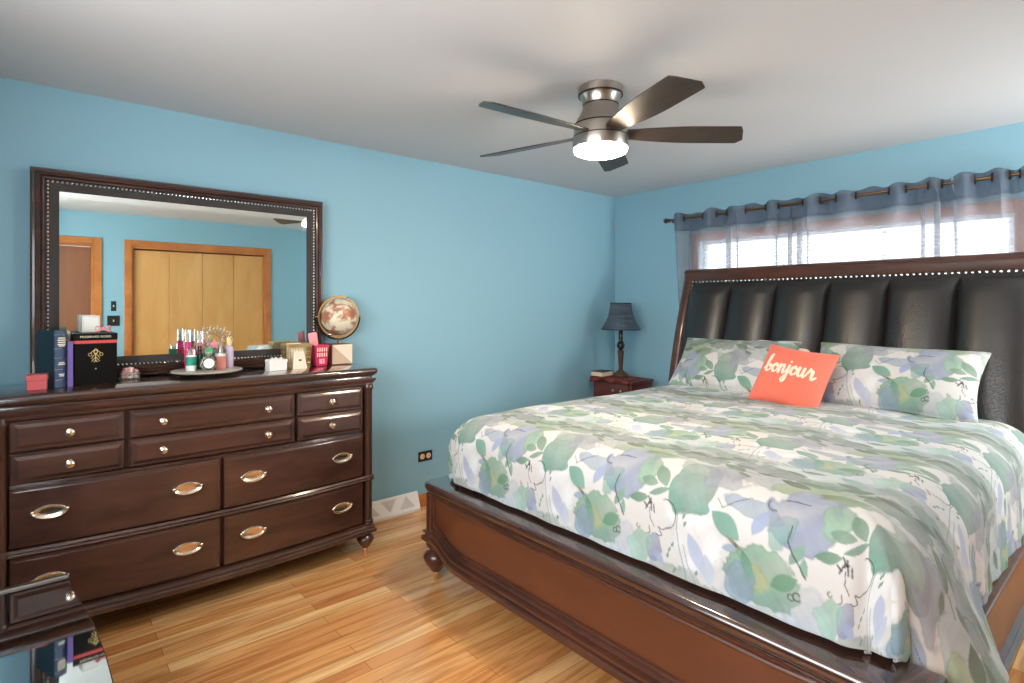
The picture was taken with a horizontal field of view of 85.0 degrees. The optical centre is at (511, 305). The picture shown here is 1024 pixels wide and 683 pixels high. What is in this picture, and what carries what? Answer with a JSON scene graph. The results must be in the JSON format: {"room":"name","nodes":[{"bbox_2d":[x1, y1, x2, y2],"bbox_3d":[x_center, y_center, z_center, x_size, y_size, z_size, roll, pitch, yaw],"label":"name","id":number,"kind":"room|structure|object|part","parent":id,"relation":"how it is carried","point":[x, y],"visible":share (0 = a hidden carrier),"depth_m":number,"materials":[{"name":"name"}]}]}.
{"room":"bedroom","nodes":[
{"label":"bedroom","id":0,"kind":"room"},
{"bbox_2d":[0,77,614,501],"bbox_3d":[-0.874,0.194,3.827,5.050,2.440,0.150,0,0,-41],"label":"wall","id":1,"kind":"structure","parent":0,"point":[474,293],"depth_m":3.83,"materials":[{"name":"blue paint"}]},
{"bbox_2d":[418,493,425,506],"bbox_3d":[-0.820,1.369,3.764,4.750,0.090,0.014,0,0,-41],"label":"baseboard","id":2,"kind":"structure","parent":1,"relation":"attached to","point":[422,497],"depth_m":3.92,"materials":[{"name":"brown wood"}]},
{"bbox_2d":[418,450,431,461],"bbox_3d":[-0.611,1.062,3.946,0.114,0.070,0.009,0,0,-41],"label":"wall outlet","id":3,"kind":"object","parent":1,"relation":"attached to","point":[424,455],"visible":1,"depth_m":3.94,"materials":[{"name":"black"}]},
{"bbox_2d":[0,0,1023,196],"bbox_3d":[0.599,-1.076,2.106,5.050,0.100,4.680,0,0,-41],"label":"ceiling","id":4,"kind":"structure","parent":0,"point":[803,81],"depth_m":2.40,"materials":[{"name":"grey paint"}]},
{"bbox_2d":[479,75,742,171],"bbox_3d":[0.374,-0.866,2.599,1.271,0.321,1.315,0,0,-41],"label":"ceiling fan","id":5,"kind":"object","parent":4,"relation":"hanging from","point":[601,133],"visible":1,"depth_m":2.54,"materials":[{"name":"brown metal"}]},
{"bbox_3d":[0.086,-0.807,2.864,0.575,0.038,0.143,0,0,35],"label":"fan blade","id":6,"kind":"part","parent":5,"relation":"part of","materials":[{"name":"wood"}]},
{"bbox_3d":[0.097,-0.807,2.391,0.575,0.038,0.143,0,0,-37],"label":"fan blade","id":7,"kind":"part","parent":5,"relation":"part of","materials":[{"name":"wood"}]},
{"bbox_2d":[574,141,627,159],"bbox_3d":[0.417,-0.724,2.634,0.250,0.037,0.250,0,0,-41],"label":"diffuser","id":8,"kind":"object","parent":5,"relation":"attached to","point":[591,150],"depth_m":2.57,"materials":[{"name":"beige glass"}]},
{"bbox_3d":[0.533,-0.807,3.020,0.143,0.038,0.575,0,0,17],"label":"fan blade","id":9,"kind":"part","parent":5,"relation":"part of","materials":[{"name":"wood"}]},
{"bbox_3d":[0.550,-0.807,2.255,0.143,0.038,0.575,0,0,-19],"label":"fan blade","id":10,"kind":"part","parent":5,"relation":"part of","materials":[{"name":"brown wood"}]},
{"bbox_3d":[0.819,-0.807,2.643,0.575,0.038,0.143,0,0,-1],"label":"fan blade","id":11,"kind":"part","parent":5,"relation":"part of","materials":[{"name":"brown wood"}]},
{"bbox_2d":[90,506,1023,682],"bbox_3d":[0.599,1.464,2.106,5.050,0.100,4.680,0,0,-41],"label":"floor","id":12,"kind":"structure","parent":0,"point":[340,613],"depth_m":2.43,"materials":[{"name":"brown wood"}]},
{"bbox_2d":[0,573,113,682],"bbox_3d":[-1.138,1.133,1.053,0.640,0.561,1.484,0,0,-41],"label":"media console","id":13,"kind":"object","parent":12,"relation":"on","point":[47,634],"visible":1,"depth_m":1.45,"materials":[{"name":"wood"}]},
{"bbox_3d":[-1.634,0.857,1.588,0.584,0.008,0.022,0,0,-41],"label":"rail","id":14,"kind":"part","parent":13,"relation":"part of","materials":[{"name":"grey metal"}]},
{"bbox_2d":[0,363,377,616],"bbox_3d":[-1.520,0.884,2.816,1.651,1.060,0.504,0,0,-41],"label":"dresser","id":15,"kind":"object","parent":12,"relation":"on","point":[147,488],"visible":0.92,"depth_m":2.54,"materials":[{"name":"brown wood"}]},
{"bbox_2d":[26,373,48,390],"bbox_3d":[-2.003,0.322,2.360,0.069,0.064,0.071,0,0,-37],"label":"gift box","id":16,"kind":"object","parent":15,"relation":"on","point":[37,381],"visible":1,"depth_m":2.33,"materials":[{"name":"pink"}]},
{"bbox_3d":[-2.003,0.302,2.360,0.069,0.026,0.071,0,0,-37],"label":"lid","id":17,"kind":"part","parent":16,"relation":"part of","materials":[{"name":"red"}]},
{"bbox_3d":[-1.868,1.104,2.259,0.110,0.052,0.010,0,0,-34],"label":"handle","id":18,"kind":"part","parent":15,"relation":"part of","materials":[{"name":"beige metal"}]},
{"bbox_3d":[-1.868,0.831,2.259,0.110,0.052,0.010,0,0,-34],"label":"handle","id":19,"kind":"part","parent":15,"relation":"part of","materials":[{"name":"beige metal"}]},
{"bbox_2d":[36,330,66,386],"bbox_3d":[-2.029,0.231,2.466,0.168,0.245,0.050,0,0,27],"label":"book","id":20,"kind":"object","parent":15,"relation":"on","point":[51,345],"visible":0.96,"depth_m":2.43,"materials":[{"name":"blue paper"}]},
{"bbox_3d":[-1.934,0.651,2.436,0.375,0.122,0.320,0,0,-41],"label":"drawer","id":21,"kind":"part","parent":15,"relation":"part of","materials":[{"name":"brown wood"}]},
{"bbox_3d":[-1.934,0.522,2.436,0.375,0.120,0.320,0,0,-41],"label":"drawer","id":22,"kind":"part","parent":15,"relation":"part of","materials":[{"name":"brown wood"}]},
{"bbox_2d":[67,340,72,386],"bbox_3d":[-1.973,0.256,2.487,0.018,0.196,0.131,0,0,-44],"label":"book","id":23,"kind":"object","parent":15,"relation":"on","point":[69,343],"visible":0.79,"depth_m":2.44,"materials":[{"name":"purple paper"}]},
{"bbox_3d":[-1.819,0.651,2.301,0.031,0.031,0.034,0,0,-41],"label":"knob","id":24,"kind":"part","parent":15,"relation":"part of","materials":[{"name":"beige metal"}]},
{"bbox_3d":[-1.819,0.522,2.301,0.031,0.031,0.034,0,0,-41],"label":"knob","id":25,"kind":"part","parent":15,"relation":"part of","materials":[{"name":"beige metal"}]},
{"bbox_2d":[71,332,117,385],"bbox_3d":[-1.925,0.239,2.576,0.162,0.228,0.170,0,0,-41],"label":"flower box","id":26,"kind":"object","parent":15,"relation":"on","point":[94,354],"visible":1,"depth_m":2.51,"materials":[{"name":"black cardboard"}]},
{"bbox_2d":[79,315,99,332],"bbox_3d":[-1.954,0.085,2.585,0.061,0.078,0.068,0,0,41],"label":"cube","id":27,"kind":"object","parent":26,"relation":"on","point":[87,323],"visible":0.85,"depth_m":2.56,"materials":[{"name":"white plastic"}]},
{"bbox_2d":[84,318,97,330],"bbox_3d":[-1.931,0.085,2.565,0.001,0.058,0.052,0,0,41],"label":"picture","id":28,"kind":"object","parent":27,"relation":"attached to","point":[89,323],"depth_m":2.56},
{"bbox_3d":[-1.926,0.141,2.577,0.162,0.031,0.168,0,0,-41],"label":"lid","id":29,"kind":"part","parent":26,"relation":"part of","materials":[{"name":"black cardboard"}]},
{"bbox_2d":[95,325,110,332],"bbox_3d":[-1.874,0.107,2.562,0.060,0.032,0.027,0,0,-41],"label":"bow","id":30,"kind":"object","parent":26,"relation":"on","point":[109,326],"visible":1,"depth_m":2.56,"materials":[{"name":"pink fabric"}]},
{"bbox_3d":[-1.739,1.116,2.490,0.759,0.232,0.229,0,0,-36],"label":"drawer","id":31,"kind":"part","parent":15,"relation":"part of","materials":[{"name":"brown wood"}]},
{"bbox_3d":[-1.739,0.843,2.490,0.759,0.238,0.229,0,0,-36],"label":"drawer","id":32,"kind":"part","parent":15,"relation":"part of","materials":[{"name":"brown wood"}]},
{"bbox_2d":[118,367,139,379],"bbox_3d":[-1.832,0.325,2.677,0.084,0.058,0.060,0,0,-41],"label":"dish","id":33,"kind":"object","parent":15,"relation":"on","point":[129,373],"visible":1,"depth_m":2.66,"materials":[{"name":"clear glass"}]},
{"bbox_3d":[-1.832,0.336,2.677,0.084,0.036,0.060,0,0,-41],"label":"dish","id":34,"kind":"part","parent":33,"relation":"part of","materials":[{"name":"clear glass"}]},
{"bbox_3d":[-1.568,0.651,2.517,0.031,0.031,0.034,0,0,-41],"label":"knob","id":35,"kind":"part","parent":15,"relation":"part of","materials":[{"name":"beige metal"}]},
{"bbox_3d":[-1.568,0.522,2.517,0.031,0.031,0.034,0,0,-41],"label":"knob","id":36,"kind":"part","parent":15,"relation":"part of","materials":[{"name":"beige metal"}]},
{"bbox_2d":[30,166,322,376],"bbox_3d":[-1.669,-0.140,2.971,1.352,0.983,0.065,0,0,-41],"label":"mirror","id":37,"kind":"object","parent":15,"relation":"on","point":[156,261],"visible":0.81,"depth_m":2.88,"materials":[{"name":"brown wood"}]},
{"bbox_3d":[-1.671,-0.140,2.973,1.150,0.781,0.030,0,0,-41],"label":"glass","id":38,"kind":"part","parent":37,"relation":"part of","materials":[{"name":"white mirror"}]},
{"bbox_3d":[-1.477,1.104,2.546,0.108,0.052,0.011,0,0,-39],"label":"handle","id":39,"kind":"part","parent":15,"relation":"part of","materials":[{"name":"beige metal"}]},
{"bbox_3d":[-1.477,0.831,2.546,0.108,0.052,0.011,0,0,-39],"label":"handle","id":40,"kind":"part","parent":15,"relation":"part of","materials":[{"name":"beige metal"}]},
{"bbox_3d":[-1.517,0.982,2.812,1.617,0.030,0.475,0,0,-41],"label":"moulding","id":41,"kind":"part","parent":15,"relation":"part of","materials":[{"name":"brown wood"}]},
{"bbox_2d":[170,366,242,376],"bbox_3d":[-1.534,0.338,2.814,0.320,0.032,0.320,0,0,-41],"label":"tray","id":42,"kind":"object","parent":15,"relation":"on","point":[200,372],"visible":0.84,"depth_m":2.72,"materials":[{"name":"stone"}]},
{"bbox_2d":[184,329,190,368],"bbox_3d":[-1.651,0.222,2.845,0.030,0.199,0.030,0,0,-41],"label":"bottle","id":43,"kind":"object","parent":42,"relation":"on","point":[187,344],"visible":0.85,"depth_m":2.83,"materials":[{"name":"pink plastic"}]},
{"bbox_2d":[186,348,196,370],"bbox_3d":[-1.573,0.266,2.741,0.047,0.111,0.047,0,0,-41],"label":"lotion bottle","id":44,"kind":"object","parent":42,"relation":"on","point":[191,358],"visible":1,"depth_m":2.73,"materials":[{"name":"white plastic"}]},
{"bbox_2d":[197,330,202,353],"bbox_3d":[-1.609,0.225,2.881,0.030,0.193,0.030,0,0,-41],"label":"bottle","id":45,"kind":"object","parent":42,"relation":"on","point":[199,332],"visible":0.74,"depth_m":2.87,"materials":[{"name":"silver glass"}]},
{"bbox_2d":[197,346,202,368],"bbox_3d":[-1.579,0.263,2.828,0.030,0.117,0.030,0,0,-41],"label":"perfume bottle","id":46,"kind":"object","parent":42,"relation":"on","point":[199,355],"visible":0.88,"depth_m":2.82,"materials":[{"name":"green glass"}]},
{"bbox_2d":[200,352,215,370],"bbox_3d":[-1.491,0.276,2.744,0.072,0.090,0.032,0,0,-41],"label":"perfume bottle","id":47,"kind":"object","parent":42,"relation":"on","point":[207,363],"visible":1,"depth_m":2.73,"materials":[{"name":"silver glass"}]},
{"bbox_2d":[204,345,214,356],"bbox_3d":[-1.528,0.261,2.823,0.047,0.120,0.047,0,0,-41],"label":"perfume bottle","id":48,"kind":"object","parent":42,"relation":"on","point":[209,349],"visible":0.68,"depth_m":2.81,"materials":[{"name":"green glass"}]},
{"bbox_2d":[208,339,219,358],"bbox_3d":[-1.549,0.246,2.906,0.057,0.150,0.028,0,0,-41],"label":"perfume bottle","id":49,"kind":"object","parent":42,"relation":"on","point":[213,343],"visible":0.29,"depth_m":2.90,"materials":[{"name":"pink"}]},
{"bbox_2d":[203,326,232,357],"bbox_3d":[-1.564,0.213,2.961,0.151,0.215,0.027,0,0,-41],"label":"tiara","id":50,"kind":"object","parent":42,"relation":"on","point":[217,326],"visible":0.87,"depth_m":2.94,"materials":[{"name":"silver metal"}]},
{"bbox_2d":[215,341,225,369],"bbox_3d":[-1.471,0.250,2.822,0.050,0.142,0.048,0,0,-41],"label":"perfume bottle","id":51,"kind":"object","parent":42,"relation":"on","point":[220,356],"visible":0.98,"depth_m":2.81,"materials":[{"name":"pink glass"}]},
{"bbox_2d":[224,338,233,367],"bbox_3d":[-1.466,0.243,2.889,0.047,0.155,0.047,0,0,-41],"label":"perfume bottle","id":52,"kind":"object","parent":42,"relation":"on","point":[228,349],"visible":0.95,"depth_m":2.87,"materials":[{"name":"purple"}]},
{"bbox_3d":[-1.506,0.651,2.803,0.716,0.122,0.320,0,0,-41],"label":"drawer","id":53,"kind":"part","parent":15,"relation":"part of","materials":[{"name":"brown wood"}]},
{"bbox_3d":[-1.506,0.522,2.803,0.716,0.120,0.320,0,0,-41],"label":"drawer","id":54,"kind":"part","parent":15,"relation":"part of","materials":[{"name":"brown wood"}]},
{"bbox_3d":[-1.514,1.266,2.808,1.635,0.060,0.484,0,0,-41],"label":"moulding","id":55,"kind":"part","parent":15,"relation":"part of","materials":[{"name":"brown wood"}]},
{"bbox_3d":[-1.264,1.104,2.729,0.108,0.052,0.011,0,0,-42],"label":"handle","id":56,"kind":"part","parent":15,"relation":"part of","materials":[{"name":"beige metal"}]},
{"bbox_3d":[-1.264,0.831,2.729,0.108,0.052,0.011,0,0,-42],"label":"handle","id":57,"kind":"part","parent":15,"relation":"part of","materials":[{"name":"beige metal"}]},
{"bbox_3d":[-1.223,0.651,2.812,0.031,0.031,0.034,0,0,-41],"label":"knob","id":58,"kind":"part","parent":15,"relation":"part of","materials":[{"name":"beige metal"}]},
{"bbox_3d":[-1.223,0.522,2.812,0.031,0.031,0.034,0,0,-41],"label":"knob","id":59,"kind":"part","parent":15,"relation":"part of","materials":[{"name":"beige metal"}]},
{"bbox_2d":[265,357,287,371],"bbox_3d":[-1.283,0.317,3.042,0.099,0.073,0.062,0,0,-45],"label":"trinket box","id":60,"kind":"object","parent":15,"relation":"on","point":[276,364],"visible":1,"depth_m":3.02,"materials":[{"name":"white ceramic"}]},
{"bbox_3d":[-1.166,1.116,2.980,0.749,0.232,0.228,0,0,-45],"label":"drawer","id":61,"kind":"part","parent":15,"relation":"part of","materials":[{"name":"brown wood"}]},
{"bbox_3d":[-1.166,0.843,2.980,0.749,0.238,0.228,0,0,-45],"label":"drawer","id":62,"kind":"part","parent":15,"relation":"part of","materials":[{"name":"brown wood"}]},
{"bbox_2d":[281,342,311,368],"bbox_3d":[-1.228,0.283,3.181,0.144,0.140,0.122,0,0,-41],"label":"wire basket","id":63,"kind":"object","parent":15,"relation":"on","point":[290,348],"visible":0.71,"depth_m":3.15,"materials":[{"name":"gold metal"}]},
{"bbox_2d":[293,351,306,368],"bbox_3d":[-1.188,0.306,3.125,0.080,0.095,0.020,0,0,-41],"label":"card","id":64,"kind":"object","parent":15,"relation":"on","point":[299,361],"visible":1,"depth_m":3.12,"materials":[{"name":"beige paper"}]},
{"bbox_2d":[310,344,328,365],"bbox_3d":[-1.135,0.292,3.294,0.090,0.122,0.090,0,0,-41],"label":"pen cup","id":65,"kind":"object","parent":15,"relation":"on","point":[319,353],"visible":0.96,"depth_m":3.26,"materials":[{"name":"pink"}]},
{"bbox_2d":[308,332,317,345],"bbox_3d":[-1.163,0.249,3.270,0.061,0.188,0.010,0,0,-41],"label":"hairbrush","id":66,"kind":"object","parent":65,"relation":"in","point":[313,339],"visible":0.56,"depth_m":3.27,"materials":[{"name":"pink plastic"}]},
{"bbox_3d":[-1.083,0.651,3.164,0.365,0.122,0.320,0,0,-41],"label":"drawer","id":67,"kind":"part","parent":15,"relation":"part of","materials":[{"name":"brown wood"}]},
{"bbox_3d":[-1.083,0.522,3.164,0.365,0.120,0.320,0,0,-41],"label":"drawer","id":68,"kind":"part","parent":15,"relation":"part of","materials":[{"name":"brown wood"}]},
{"bbox_3d":[-0.971,0.651,3.028,0.031,0.031,0.034,0,0,-41],"label":"knob","id":69,"kind":"part","parent":15,"relation":"part of","materials":[{"name":"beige metal"}]},
{"bbox_3d":[-0.971,0.522,3.028,0.031,0.031,0.034,0,0,-41],"label":"knob","id":70,"kind":"part","parent":15,"relation":"part of","materials":[{"name":"beige metal"}]},
{"bbox_2d":[315,296,360,364],"bbox_3d":[-1.066,0.146,3.438,0.224,0.415,0.224,0,0,2],"label":"desk globe","id":71,"kind":"object","parent":15,"relation":"on","point":[338,316],"visible":1,"depth_m":3.37,"materials":[{"name":"beige plastic"}]},
{"bbox_3d":[-0.930,1.104,3.059,0.010,0.052,0.110,0,0,43],"label":"handle","id":72,"kind":"part","parent":15,"relation":"part of","materials":[{"name":"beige metal"}]},
{"bbox_3d":[-0.930,0.831,3.059,0.010,0.052,0.110,0,0,43],"label":"handle","id":73,"kind":"part","parent":15,"relation":"part of","materials":[{"name":"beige metal"}]},
{"bbox_2d":[372,491,420,522],"bbox_3d":[-0.868,1.351,3.680,0.588,0.125,0.048,0,0,-41],"label":"floor vent","id":74,"kind":"object","parent":12,"relation":"in","point":[396,506],"visible":0.62,"depth_m":3.75,"materials":[{"name":"white metal"}]},
{"bbox_2d":[372,497,414,517],"bbox_3d":[-0.866,1.339,3.677,0.512,0.074,0.032,0,0,-41],"label":"grille","id":75,"kind":"object","parent":74,"relation":"attached to","point":[392,506],"depth_m":3.73,"materials":[{"name":"white metal"}]},
{"bbox_2d":[594,378,653,396],"bbox_3d":[0.949,1.022,4.864,0.332,0.785,0.455,0,0,-41],"label":"nightstand","id":76,"kind":"object","parent":12,"relation":"on","point":[602,387],"visible":0.28,"depth_m":4.75,"materials":[{"name":"brown wood"}]},
{"bbox_3d":[0.853,0.732,4.782,0.024,0.125,0.355,0,0,-41],"label":"drawer","id":77,"kind":"part","parent":76,"relation":"part of","materials":[{"name":"brown wood"}]},
{"bbox_2d":[589,376,647,387],"bbox_3d":[0.923,0.674,4.871,0.282,0.104,0.420,0,0,-41],"label":"table runner","id":78,"kind":"object","parent":76,"relation":"on","point":[610,379],"visible":0.71,"depth_m":4.79,"materials":[{"name":"red fabric"}]},
{"bbox_2d":[591,369,612,376],"bbox_3d":[0.796,0.599,4.944,0.158,0.044,0.130,0,0,-45],"label":"book","id":79,"kind":"object","parent":78,"relation":"on","point":[598,373],"visible":0.93,"depth_m":4.90,"materials":[{"name":"beige paper"}]},
{"bbox_2d":[601,303,640,376],"bbox_3d":[0.955,0.298,4.905,0.346,0.644,0.346,0,0,-41],"label":"table lamp","id":80,"kind":"object","parent":78,"relation":"on","point":[620,318],"visible":1,"depth_m":4.83,"materials":[{"name":"blue fabric"}]},
{"bbox_3d":[0.955,0.476,4.905,0.060,0.168,0.060,0,0,-41],"label":"stem","id":81,"kind":"part","parent":80,"relation":"part of","materials":[{"name":"brown wood"}]},
{"bbox_3d":[0.955,0.272,4.905,0.072,0.244,0.072,0,0,-41],"label":"stem","id":82,"kind":"part","parent":80,"relation":"part of","materials":[{"name":"black"}]},
{"bbox_3d":[0.955,0.208,4.905,0.346,0.009,0.346,0,0,-41],"label":"shade trim","id":83,"kind":"part","parent":80,"relation":"part of","materials":[{"name":"blue fabric"}]},
{"bbox_3d":[0.955,0.094,4.905,0.339,0.228,0.339,0,0,-41],"label":"lamp shade","id":84,"kind":"part","parent":80,"relation":"part of","materials":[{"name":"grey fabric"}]},
{"bbox_2d":[421,252,1023,682],"bbox_3d":[1.182,0.563,2.882,2.568,1.702,2.178,0,0,-41],"label":"sleigh bed","id":85,"kind":"object","parent":12,"relation":"on","point":[636,621],"visible":0.63,"depth_m":2.44,"materials":[{"name":"brown wood"}]},
{"bbox_3d":[-0.399,1.094,2.894,0.082,0.260,0.046,0,0,-41],"label":"footboard post","id":86,"kind":"part","parent":85,"relation":"part of","materials":[{"name":"brown wood"}]},
{"bbox_3d":[-0.392,1.289,2.884,0.128,0.150,0.128,0,0,-41],"label":"leg","id":87,"kind":"part","parent":85,"relation":"part of","materials":[{"name":"brown wood"}]},
{"bbox_3d":[0.257,1.198,2.089,0.132,0.128,2.178,0,0,-41],"label":"footboard moulding","id":88,"kind":"part","parent":85,"relation":"part of","materials":[{"name":"brown wood"}]},
{"bbox_3d":[0.271,1.101,2.101,0.085,0.274,2.040,0,0,-41],"label":"footboard panel","id":89,"kind":"part","parent":85,"relation":"part of","materials":[{"name":"brown wood"}]},
{"bbox_3d":[1.340,0.584,4.387,0.337,1.660,0.068,0,0,-41],"label":"headboard post","id":90,"kind":"part","parent":85,"relation":"part of","materials":[{"name":"brown wood"}]},
{"bbox_3d":[1.986,0.386,3.570,0.352,1.156,2.010,0,0,-41],"label":"headboard panel","id":91,"kind":"part","parent":85,"relation":"part of","materials":[{"name":"black leather"}]},
{"bbox_3d":[1.990,0.310,3.573,0.237,1.004,2.018,0,0,-41],"label":"nailhead trim","id":92,"kind":"part","parent":85,"relation":"part of","materials":[{"name":"silver metal"}]},
{"bbox_3d":[2.119,-0.239,3.684,0.102,0.097,2.162,0,0,-41],"label":"headboard rail","id":93,"kind":"part","parent":85,"relation":"part of","materials":[{"name":"brown wood"}]},
{"bbox_3d":[1.798,1.111,2.036,2.180,0.265,0.025,0,0,-41],"label":"rail","id":94,"kind":"part","parent":85,"relation":"part of","materials":[{"name":"brown wood"}]},
{"bbox_3d":[1.814,1.212,2.018,2.180,0.065,0.024,0,0,-41],"label":"rail moulding","id":95,"kind":"part","parent":85,"relation":"part of","materials":[{"name":"brown wood"}]},
{"bbox_3d":[1.132,0.821,2.845,1.880,0.385,1.850,0,0,-41],"label":"mattress","id":96,"kind":"object","parent":85,"relation":"on","visible":0},
{"bbox_2d":[448,385,1023,682],"bbox_3d":[1.137,0.834,2.783,2.157,0.574,2.218,0,0,-41],"label":"duvet","id":97,"kind":"object","parent":96,"relation":"on","point":[889,534],"visible":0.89,"depth_m":1.92,"materials":[{"name":"fabric"}]},
{"bbox_2d":[667,338,801,391],"bbox_3d":[1.494,0.406,3.813,0.307,0.348,0.830,0,0,-42],"label":"pillow","id":98,"kind":"object","parent":97,"relation":"on","point":[733,365],"visible":0.76,"depth_m":3.77,"materials":[{"name":"fabric"}]},
{"bbox_2d":[758,340,809,351],"bbox_3d":[1.708,0.406,3.700,0.227,0.371,0.500,0,0,-41],"label":"pillow","id":99,"kind":"object","parent":97,"relation":"on","point":[800,349],"visible":0.02,"depth_m":3.58,"materials":[{"name":"beige fabric"}]},
{"bbox_2d":[748,344,839,407],"bbox_3d":[1.619,0.416,3.229,0.230,0.359,0.428,0,0,-36],"label":"cushion","id":100,"kind":"object","parent":97,"relation":"on","point":[787,376],"visible":0.98,"depth_m":3.17,"materials":[{"name":"fabric"}]},
{"bbox_2d":[820,342,990,422],"bbox_3d":[2.099,0.404,3.107,0.307,0.348,0.830,0,0,-39],"label":"pillow","id":101,"kind":"object","parent":97,"relation":"on","point":[944,384],"visible":0.84,"depth_m":2.97,"materials":[{"name":"fabric"}]},
{"bbox_2d":[615,122,1023,540],"bbox_3d":[2.509,0.194,3.643,0.150,2.440,4.530,0,0,-41],"label":"wall","id":102,"kind":"structure","parent":0,"point":[652,259],"depth_m":4.48,"materials":[{"name":"blue paint"}]},
{"bbox_2d":[663,172,1018,222],"bbox_3d":[2.181,-0.715,3.826,0.110,0.062,2.627,0,0,-41],"label":"curtain rod","id":103,"kind":"object","parent":102,"relation":"attached to","point":[665,220],"visible":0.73,"depth_m":3.65,"materials":[{"name":"brown metal"}]},
{"bbox_2d":[674,177,956,231],"bbox_3d":[1.991,-0.162,4.002,0.106,1.232,1.903,0,0,-41],"label":"sheer curtain","id":104,"kind":"object","parent":103,"relation":"hanging from","point":[896,195],"visible":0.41,"depth_m":3.84,"materials":[{"name":"blue fabric"}]},
{"bbox_2d":[953,166,1023,199],"bbox_3d":[2.759,-0.161,3.099,0.073,1.230,0.501,0,0,-41],"label":"sheer curtain","id":105,"kind":"object","parent":103,"relation":"hanging from","point":[1000,182],"visible":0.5,"depth_m":3.17,"materials":[{"name":"blue fabric"}]},
{"bbox_2d":[692,198,1023,269],"bbox_3d":[2.225,-0.196,3.913,0.110,0.800,2.090,0,0,-41],"label":"window","id":106,"kind":"structure","parent":102,"relation":"in","point":[1016,206],"depth_m":3.67,"materials":[{"name":"brown wood"}]},
{"bbox_2d":[702,213,1013,267],"bbox_3d":[2.222,-0.203,3.910,0.037,0.645,1.940,0,0,-41],"label":"window blind","id":107,"kind":"object","parent":106,"relation":"attached to","point":[1007,216],"visible":0.36,"depth_m":3.70,"materials":[{"name":"white plastic"}]},
{"bbox_3d":[2.683,-0.196,3.350,0.002,0.620,0.003,0,0,-41],"label":"ladder cord","id":108,"kind":"part","parent":107,"relation":"part of","materials":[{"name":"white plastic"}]},
{"bbox_3d":[2.252,-0.196,3.936,0.040,0.660,1.950,0,0,-41],"label":"frame","id":109,"kind":"part","parent":106,"relation":"part of","materials":[{"name":"white plastic"}]}
]}

